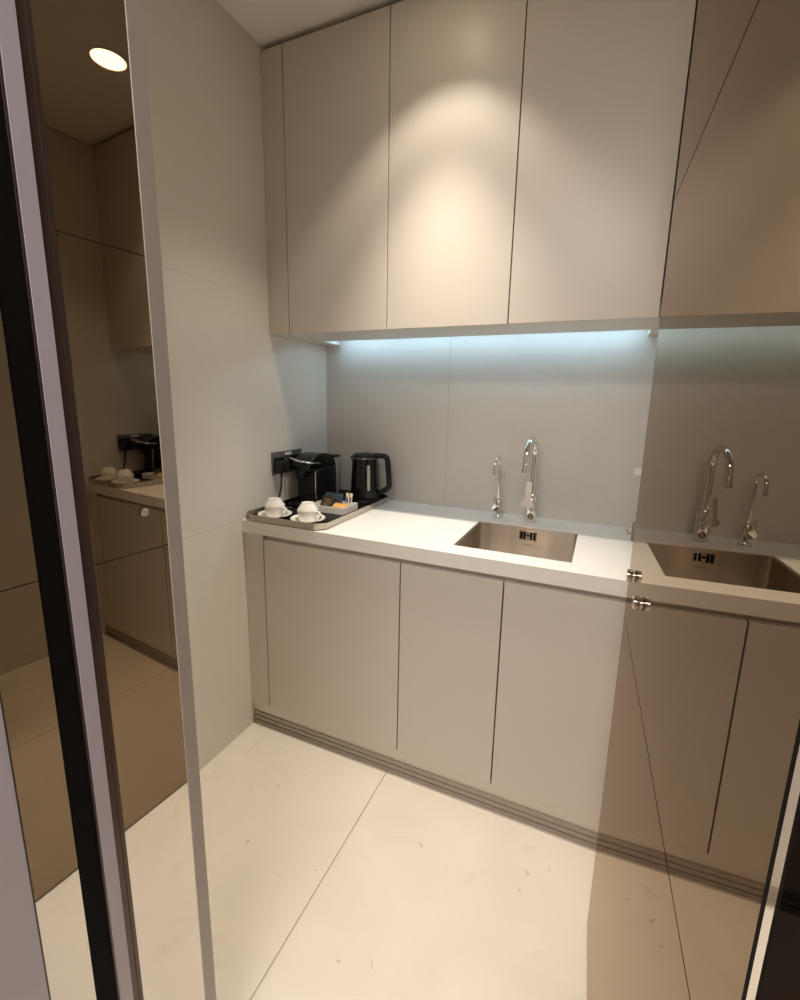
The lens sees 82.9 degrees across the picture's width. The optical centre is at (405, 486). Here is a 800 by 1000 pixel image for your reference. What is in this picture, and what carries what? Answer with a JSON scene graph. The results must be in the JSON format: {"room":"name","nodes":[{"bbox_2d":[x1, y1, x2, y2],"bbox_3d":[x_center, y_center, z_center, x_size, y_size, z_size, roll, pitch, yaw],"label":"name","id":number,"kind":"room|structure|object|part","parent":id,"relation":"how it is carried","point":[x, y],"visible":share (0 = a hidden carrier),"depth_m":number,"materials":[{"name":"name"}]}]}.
{"room":"kitchenette","nodes":[
{"label":"kitchenette","id":0,"kind":"room"},
{"bbox_2d":[142,0,326,770],"bbox_3d":[-0.735,-0.248,1.564,0.100,2.606,1.714,6,12,23],"label":"wall","id":1,"kind":"structure","parent":0,"point":[242,394],"depth_m":1.59,"materials":[{"name":"paint"}]},
{"bbox_2d":[260,44,291,334],"bbox_3d":[-0.483,-1.081,1.705,0.094,0.972,0.022,6,12,23],"label":"filler panel","id":2,"kind":"object","parent":1,"relation":"attached to","point":[271,59],"visible":0.89,"depth_m":1.69,"materials":[{"name":"beige paint"}]},
{"bbox_2d":[275,460,291,508],"bbox_3d":[-0.510,-0.007,1.906,0.065,0.201,0.058,6,12,23],"label":"plug","id":3,"kind":"object","parent":1,"relation":"attached to","point":[280,466],"visible":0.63,"depth_m":1.90,"materials":[{"name":"black plastic"}]},
{"bbox_2d":[271,449,301,474],"bbox_3d":[-0.513,-0.112,1.974,0.013,0.094,0.198,6,12,23],"label":"socket plate","id":4,"kind":"object","parent":1,"relation":"attached to","point":[282,455],"visible":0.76,"depth_m":1.96,"materials":[{"name":"black plastic"}]},
{"bbox_2d":[200,722,595,999],"bbox_3d":[-0.206,1.362,0.358,2.800,0.080,4.034,6,12,23],"label":"floor","id":5,"kind":"structure","parent":0,"point":[332,875],"depth_m":1.29,"materials":[{"name":"tile"}]},
{"bbox_2d":[244,532,269,704],"bbox_3d":[-0.539,0.516,1.962,0.092,0.738,0.300,6,12,23],"label":"filler panel","id":6,"kind":"object","parent":5,"relation":"on","point":[254,543],"visible":0.44,"depth_m":1.82,"materials":[{"name":"beige laminate"}]},
{"bbox_2d":[264,536,402,749],"bbox_3d":[-0.174,0.525,1.954,0.579,0.738,0.576,6,12,23],"label":"base cabinet","id":7,"kind":"object","parent":5,"relation":"on","point":[333,614],"visible":0.74,"depth_m":1.68,"materials":[{"name":"beige laminate"}]},
{"bbox_2d":[242,500,634,596],"bbox_3d":[0.156,0.139,1.744,1.465,0.112,0.604,6,12,23],"label":"countertop","id":8,"kind":"structure","parent":7,"relation":"on","point":[418,532],"depth_m":1.57,"materials":[{"name":"white stone"}]},
{"bbox_2d":[248,489,389,530],"bbox_3d":[-0.346,0.083,1.947,0.368,0.028,0.594,6,12,23],"label":"serving tray","id":9,"kind":"object","parent":8,"relation":"on","point":[330,520],"visible":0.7,"depth_m":1.76,"materials":[{"name":"black plastic"}]},
{"bbox_2d":[257,510,291,517],"bbox_3d":[-0.514,0.110,1.789,0.132,0.015,0.132,6,12,23],"label":"saucer","id":10,"kind":"object","parent":9,"relation":"on","point":[262,513],"visible":0.38,"depth_m":1.78,"materials":[{"name":"white ceramic"}]},
{"bbox_2d":[264,497,287,516],"bbox_3d":[-0.510,0.080,1.775,0.080,0.068,0.099,-4,12,-25],"label":"cup","id":11,"kind":"object","parent":10,"relation":"on","point":[274,506],"visible":0.99,"depth_m":1.75,"materials":[{"name":"white ceramic"}]},
{"bbox_3d":[-0.469,0.095,1.758,0.034,0.037,0.008,8,13,31],"label":"handle","id":12,"kind":"part","parent":11,"relation":"part of","materials":[{"name":"white ceramic"}]},
{"bbox_2d":[290,514,324,522],"bbox_3d":[-0.372,0.124,1.732,0.132,0.015,0.132,6,12,23],"label":"saucer","id":13,"kind":"object","parent":9,"relation":"on","point":[295,517],"visible":0.43,"depth_m":1.73,"materials":[{"name":"white ceramic"}]},
{"bbox_2d":[297,501,321,521],"bbox_3d":[-0.367,0.094,1.717,0.080,0.068,0.099,-4,12,-25],"label":"cup","id":14,"kind":"object","parent":13,"relation":"on","point":[307,511],"visible":0.99,"depth_m":1.70,"materials":[{"name":"white ceramic"}]},
{"bbox_3d":[-0.327,0.109,1.701,0.034,0.037,0.008,8,13,31],"label":"handle","id":15,"kind":"part","parent":14,"relation":"part of","materials":[{"name":"white ceramic"}]},
{"bbox_2d":[288,452,339,507],"bbox_3d":[-0.404,-0.042,2.037,0.110,0.226,0.288,6,12,23],"label":"coffee machine","id":16,"kind":"object","parent":9,"relation":"on","point":[317,473],"visible":0.91,"depth_m":1.98,"materials":[{"name":"black plastic"}]},
{"bbox_2d":[288,499,315,507],"bbox_3d":[-0.445,0.075,1.959,0.098,0.024,0.076,6,12,23],"label":"drip tray","id":17,"kind":"object","parent":16,"relation":"on","point":[294,504],"depth_m":1.94,"materials":[{"name":"black plastic"}]},
{"bbox_3d":[-0.442,-0.060,1.954,0.034,0.034,0.034,6,12,23],"label":"coffee spout","id":18,"kind":"part","parent":16,"relation":"part of","materials":[{"name":"black plastic"}]},
{"bbox_3d":[-0.438,-0.111,1.939,0.110,0.033,0.099,6,12,23],"label":"lever","id":19,"kind":"part","parent":16,"relation":"part of","materials":[{"name":"silver metal"}]},
{"bbox_2d":[299,477,313,498],"bbox_3d":[-0.433,0.004,1.982,0.077,0.094,0.004,6,12,23],"label":"grille","id":20,"kind":"object","parent":16,"relation":"attached to","point":[306,484],"depth_m":1.98,"materials":[{"name":"black plastic"}]},
{"bbox_3d":[-0.353,-0.012,2.037,0.003,0.140,0.155,6,12,23],"label":"panel","id":21,"kind":"part","parent":16,"relation":"part of","materials":[{"name":"black plastic"}]},
{"bbox_3d":[-0.356,-0.053,2.149,0.073,0.184,0.039,6,12,23],"label":"water tank","id":22,"kind":"part","parent":16,"relation":"part of","materials":[{"name":"plastic"}]},
{"bbox_2d":[314,500,357,514],"bbox_3d":[-0.304,0.084,1.917,0.165,0.028,0.122,6,12,23],"label":"box","id":23,"kind":"object","parent":9,"relation":"on","point":[325,509],"visible":0.55,"depth_m":1.86,"materials":[{"name":"white ceramic"}]},
{"bbox_2d":[320,495,335,506],"bbox_3d":[-0.328,0.065,1.921,0.068,0.050,0.026,7,12,29],"label":"packet","id":24,"kind":"object","parent":23,"relation":"in","point":[329,501],"visible":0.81,"depth_m":1.92,"materials":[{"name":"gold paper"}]},
{"bbox_2d":[325,492,342,502],"bbox_3d":[-0.309,0.056,1.946,0.090,0.059,0.026,7,12,27],"label":"packet","id":25,"kind":"object","parent":23,"relation":"in","point":[339,497],"visible":0.49,"depth_m":1.93,"materials":[{"name":"blue paper"}]},
{"bbox_2d":[332,503,347,507],"bbox_3d":[-0.270,0.079,1.878,0.056,0.019,0.040,3,11,11],"label":"packet","id":26,"kind":"object","parent":23,"relation":"in","point":[337,505],"visible":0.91,"depth_m":1.87,"materials":[{"name":"orange paper"}]},
{"bbox_2d":[346,493,348,504],"bbox_3d":[-0.248,0.057,1.942,0.018,0.062,0.011,6,12,23],"label":"stick","id":27,"kind":"object","parent":23,"relation":"in","point":[347,494],"visible":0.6,"depth_m":1.94,"materials":[{"name":"beige paper"}]},
{"bbox_2d":[348,493,352,505],"bbox_3d":[-0.234,0.059,1.933,0.017,0.062,0.011,6,12,23],"label":"stick","id":28,"kind":"object","parent":23,"relation":"in","point":[351,494],"visible":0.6,"depth_m":1.93,"materials":[{"name":"beige paper"}]},
{"bbox_2d":[350,452,391,504],"bbox_3d":[-0.168,-0.040,2.045,0.180,0.229,0.138,11,15,43],"label":"kettle","id":29,"kind":"object","parent":9,"relation":"on","point":[365,490],"visible":0.96,"depth_m":2.01,"materials":[{"name":"black plastic"}]},
{"bbox_3d":[-0.181,-0.145,2.039,0.107,0.018,0.107,6,12,23],"label":"lid","id":30,"kind":"part","parent":29,"relation":"part of","materials":[{"name":"black plastic"}]},
{"bbox_3d":[-0.100,-0.054,2.036,0.083,0.196,0.025,4,11,13],"label":"handle","id":31,"kind":"part","parent":29,"relation":"part of","materials":[{"name":"black plastic"}]},
{"bbox_2d":[492,456,502,517],"bbox_3d":[0.376,0.003,1.832,0.042,0.260,0.099,6,12,23],"label":"tap","id":32,"kind":"object","parent":8,"relation":"on","point":[496,507],"visible":1,"depth_m":1.85,"materials":[{"name":"silver metal"}]},
{"bbox_3d":[0.372,0.084,1.852,0.033,0.033,0.030,6,12,23],"label":"knob","id":33,"kind":"part","parent":32,"relation":"part of","materials":[{"name":"silver metal"}]},
{"bbox_3d":[0.368,-0.030,1.821,0.015,0.190,0.084,8,13,30],"label":"spout","id":34,"kind":"part","parent":32,"relation":"part of","materials":[{"name":"silver metal"}]},
{"bbox_2d":[456,522,576,599],"bbox_3d":[0.398,0.279,1.612,0.370,0.186,0.351,6,12,23],"label":"sink","id":35,"kind":"object","parent":8,"relation":"in","point":[545,544],"visible":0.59,"depth_m":1.75,"materials":[{"name":"metal"}]},
{"bbox_3d":[0.475,0.189,1.753,0.066,0.037,0.002,6,12,23],"label":"overflow plate","id":36,"kind":"part","parent":35,"relation":"part of","materials":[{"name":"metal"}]},
{"bbox_2d":[521,436,538,522],"bbox_3d":[0.473,-0.022,1.739,0.053,0.348,0.184,8,13,32],"label":"tap","id":37,"kind":"object","parent":8,"relation":"on","point":[530,502],"visible":1,"depth_m":1.76,"materials":[{"name":"silver metal"}]},
{"bbox_3d":[0.478,0.032,1.763,0.048,0.102,0.028,6,12,23],"label":"lever","id":38,"kind":"part","parent":37,"relation":"part of","materials":[{"name":"silver metal"}]},
{"bbox_3d":[0.475,-0.074,1.721,0.024,0.238,0.168,7,12,28],"label":"spout","id":39,"kind":"part","parent":37,"relation":"part of","materials":[{"name":"silver metal"}]},
{"bbox_3d":[0.808,0.158,1.592,0.060,0.064,0.025,6,12,23],"label":"wall bracket","id":40,"kind":"part","parent":8,"relation":"part of","materials":[{"name":"silver metal"}]},
{"bbox_2d":[253,700,598,848],"bbox_3d":[0.030,1.020,1.659,1.464,0.112,0.036,6,12,23],"label":"plinth","id":41,"kind":"object","parent":5,"relation":"on","point":[582,830],"visible":0.52,"depth_m":1.61,"materials":[{"name":"beige paint"}]},
{"bbox_2d":[397,559,505,782],"bbox_3d":[0.250,0.569,1.774,0.345,0.738,0.576,6,12,23],"label":"base cabinet","id":42,"kind":"object","parent":5,"relation":"on","point":[451,618],"visible":0.84,"depth_m":1.51,"materials":[{"name":"beige paint"}]},
{"bbox_2d":[491,577,625,821],"bbox_3d":[0.568,0.602,1.639,0.348,0.738,0.576,6,12,23],"label":"base cabinet","id":43,"kind":"object","parent":5,"relation":"on","point":[560,646],"visible":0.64,"depth_m":1.38,"materials":[{"name":"beige laminate"}]},
{"bbox_2d":[217,0,697,49],"bbox_3d":[-0.149,-1.285,-0.149,2.800,0.100,4.034,6,12,23],"label":"ceiling","id":44,"kind":"structure","parent":0,"point":[271,23],"depth_m":1.49,"materials":[{"name":"paint"}]},
{"bbox_2d":[326,10,696,527],"bbox_3d":[0.306,-0.306,1.987,1.466,2.606,0.100,6,12,23],"label":"wall","id":45,"kind":"structure","parent":0,"point":[442,410],"depth_m":1.89,"materials":[{"name":"paint"}]},
{"bbox_2d":[282,5,390,334],"bbox_3d":[-0.169,-1.088,1.775,0.420,0.972,0.403,6,12,23],"label":"upper cabinet","id":46,"kind":"object","parent":45,"relation":"attached to","point":[336,78],"visible":0.84,"depth_m":1.58,"materials":[{"name":"beige paint"}]},
{"bbox_2d":[387,0,527,329],"bbox_3d":[0.220,-1.048,1.610,0.426,0.972,0.403,6,12,23],"label":"upper cabinet","id":47,"kind":"object","parent":45,"relation":"attached to","point":[457,66],"visible":0.83,"depth_m":1.42,"materials":[{"name":"beige paint"}]},
{"bbox_2d":[274,301,661,345],"bbox_3d":[0.216,-0.595,1.707,1.464,0.046,0.381,6,12,23],"label":"panel","id":48,"kind":"object","parent":45,"relation":"attached to","point":[652,324],"visible":0.47,"depth_m":1.59,"materials":[{"name":"beige paint"}]},
{"bbox_2d":[508,0,695,324],"bbox_3d":[0.610,-1.008,1.444,0.423,0.972,0.403,6,12,23],"label":"upper cabinet","id":49,"kind":"object","parent":45,"relation":"attached to","point":[604,81],"visible":0.94,"depth_m":1.27,"materials":[{"name":"beige paint"}]},
{"bbox_2d":[634,468,641,475],"bbox_3d":[0.902,-0.055,1.707,0.068,0.026,0.010,6,12,23],"label":"wall plate","id":50,"kind":"object","parent":45,"relation":"attached to","point":[637,471],"visible":0.44,"depth_m":1.71,"materials":[{"name":"white plastic"}]},
{"bbox_3d":[-0.811,-0.053,0.538,0.596,2.606,0.638,6,12,23],"label":"wall","id":51,"kind":"structure","parent":0,"visible":0},
{"bbox_2d":[0,690,50,999],"bbox_3d":[-0.562,-0.002,0.300,0.056,2.606,0.392,6,12,23],"label":"trim","id":52,"kind":"structure","parent":51,"relation":"attached to","point":[22,973],"depth_m":0.55,"materials":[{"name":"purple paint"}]},
{"bbox_2d":[0,310,96,999],"bbox_3d":[-0.472,-0.038,0.501,0.057,2.606,0.051,6,12,23],"label":"mirror","id":53,"kind":"object","parent":51,"relation":"attached to","point":[26,685],"visible":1,"depth_m":0.56,"materials":[{"name":"bronze tinted mirror glass"}]},
{"bbox_2d":[0,50,120,999],"bbox_3d":[-0.457,-0.045,0.537,0.056,2.606,0.028,6,12,23],"label":"trim","id":54,"kind":"structure","parent":51,"relation":"attached to","point":[14,302],"depth_m":0.55,"materials":[{"name":"black metal"}]},
{"bbox_2d":[0,0,139,999],"bbox_3d":[-0.445,-0.049,0.559,0.060,2.606,0.018,6,12,23],"label":"trim","id":55,"kind":"structure","parent":51,"relation":"attached to","point":[9,35],"depth_m":0.55,"materials":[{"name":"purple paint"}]},
{"bbox_2d":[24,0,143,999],"bbox_3d":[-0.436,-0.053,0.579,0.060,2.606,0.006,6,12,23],"label":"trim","id":56,"kind":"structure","parent":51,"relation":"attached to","point":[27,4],"depth_m":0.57,"materials":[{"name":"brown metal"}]},
{"bbox_2d":[30,0,204,999],"bbox_3d":[-0.412,-0.062,0.631,0.062,2.606,0.110,6,12,23],"label":"mirror","id":57,"kind":"object","parent":51,"relation":"attached to","point":[82,49],"visible":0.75,"depth_m":0.62,"materials":[{"name":"clear mirror"}]},
{"bbox_2d":[125,0,216,999],"bbox_3d":[-0.385,-0.073,0.691,0.064,2.606,0.024,6,12,23],"label":"trim","id":58,"kind":"structure","parent":51,"relation":"attached to","point":[134,9],"depth_m":0.68,"materials":[{"name":"grey paint"}]},
{"bbox_3d":[0.589,-0.065,0.760,0.225,2.606,2.164,6,12,23],"label":"wall","id":59,"kind":"structure","parent":0,"visible":0},
{"bbox_2d":[587,615,690,999],"bbox_3d":[0.351,0.799,0.752,0.041,0.887,0.810,6,12,23],"label":"wall mirror","id":60,"kind":"object","parent":59,"relation":"attached to","point":[634,949],"visible":0.75,"depth_m":0.70,"materials":[{"name":"brown mirror"}]},
{"bbox_2d":[660,4,697,313],"bbox_3d":[0.773,-0.952,1.170,0.094,0.972,0.022,6,12,23],"label":"filler panel","id":61,"kind":"object","parent":59,"relation":"attached to","point":[697,4],"visible":0.12,"depth_m":1.21,"materials":[{"name":"beige paint"}]},
{"bbox_2d":[624,0,799,999],"bbox_3d":[0.364,-0.063,0.589,0.052,0.861,0.810,6,12,23],"label":"wall mirror","id":62,"kind":"object","parent":59,"relation":"attached to","point":[712,613],"visible":1,"depth_m":0.39,"materials":[{"name":"brown mirror"}]},
{"bbox_3d":[0.470,0.185,0.947,0.014,0.025,0.025,6,12,23],"label":"knob","id":63,"kind":"part","parent":62,"relation":"part of","materials":[{"name":"silver metal"}]},
{"bbox_3d":[0.417,0.209,0.817,0.014,0.025,0.025,6,12,23],"label":"knob","id":64,"kind":"part","parent":62,"relation":"part of","materials":[{"name":"silver metal"}]},
{"bbox_2d":[674,0,758,199],"bbox_3d":[0.387,-0.900,0.426,0.041,0.841,0.810,6,12,23],"label":"wall mirror","id":65,"kind":"object","parent":59,"relation":"attached to","point":[721,26],"visible":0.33,"depth_m":0.67,"materials":[{"name":"brown mirror"}]},
{"bbox_2d":[741,719,799,999],"bbox_3d":[0.218,0.030,0.217,0.015,2.606,0.008,6,12,23],"label":"trim","id":66,"kind":"structure","parent":59,"relation":"attached to","point":[797,740],"depth_m":0.26,"materials":[{"name":"black metal"}]},
{"bbox_2d":[746,746,799,999],"bbox_3d":[0.214,0.032,0.210,0.015,2.606,0.009,6,12,23],"label":"trim","id":67,"kind":"structure","parent":59,"relation":"attached to","point":[792,808],"depth_m":0.25,"materials":[{"name":"silver metal"}]},
{"bbox_2d":[757,805,799,999],"bbox_3d":[0.130,0.067,0.019,0.014,2.606,0.416,6,12,23],"label":"trim","id":68,"kind":"structure","parent":59,"relation":"attached to","point":[780,980],"depth_m":0.23,"materials":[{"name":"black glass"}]}
]}

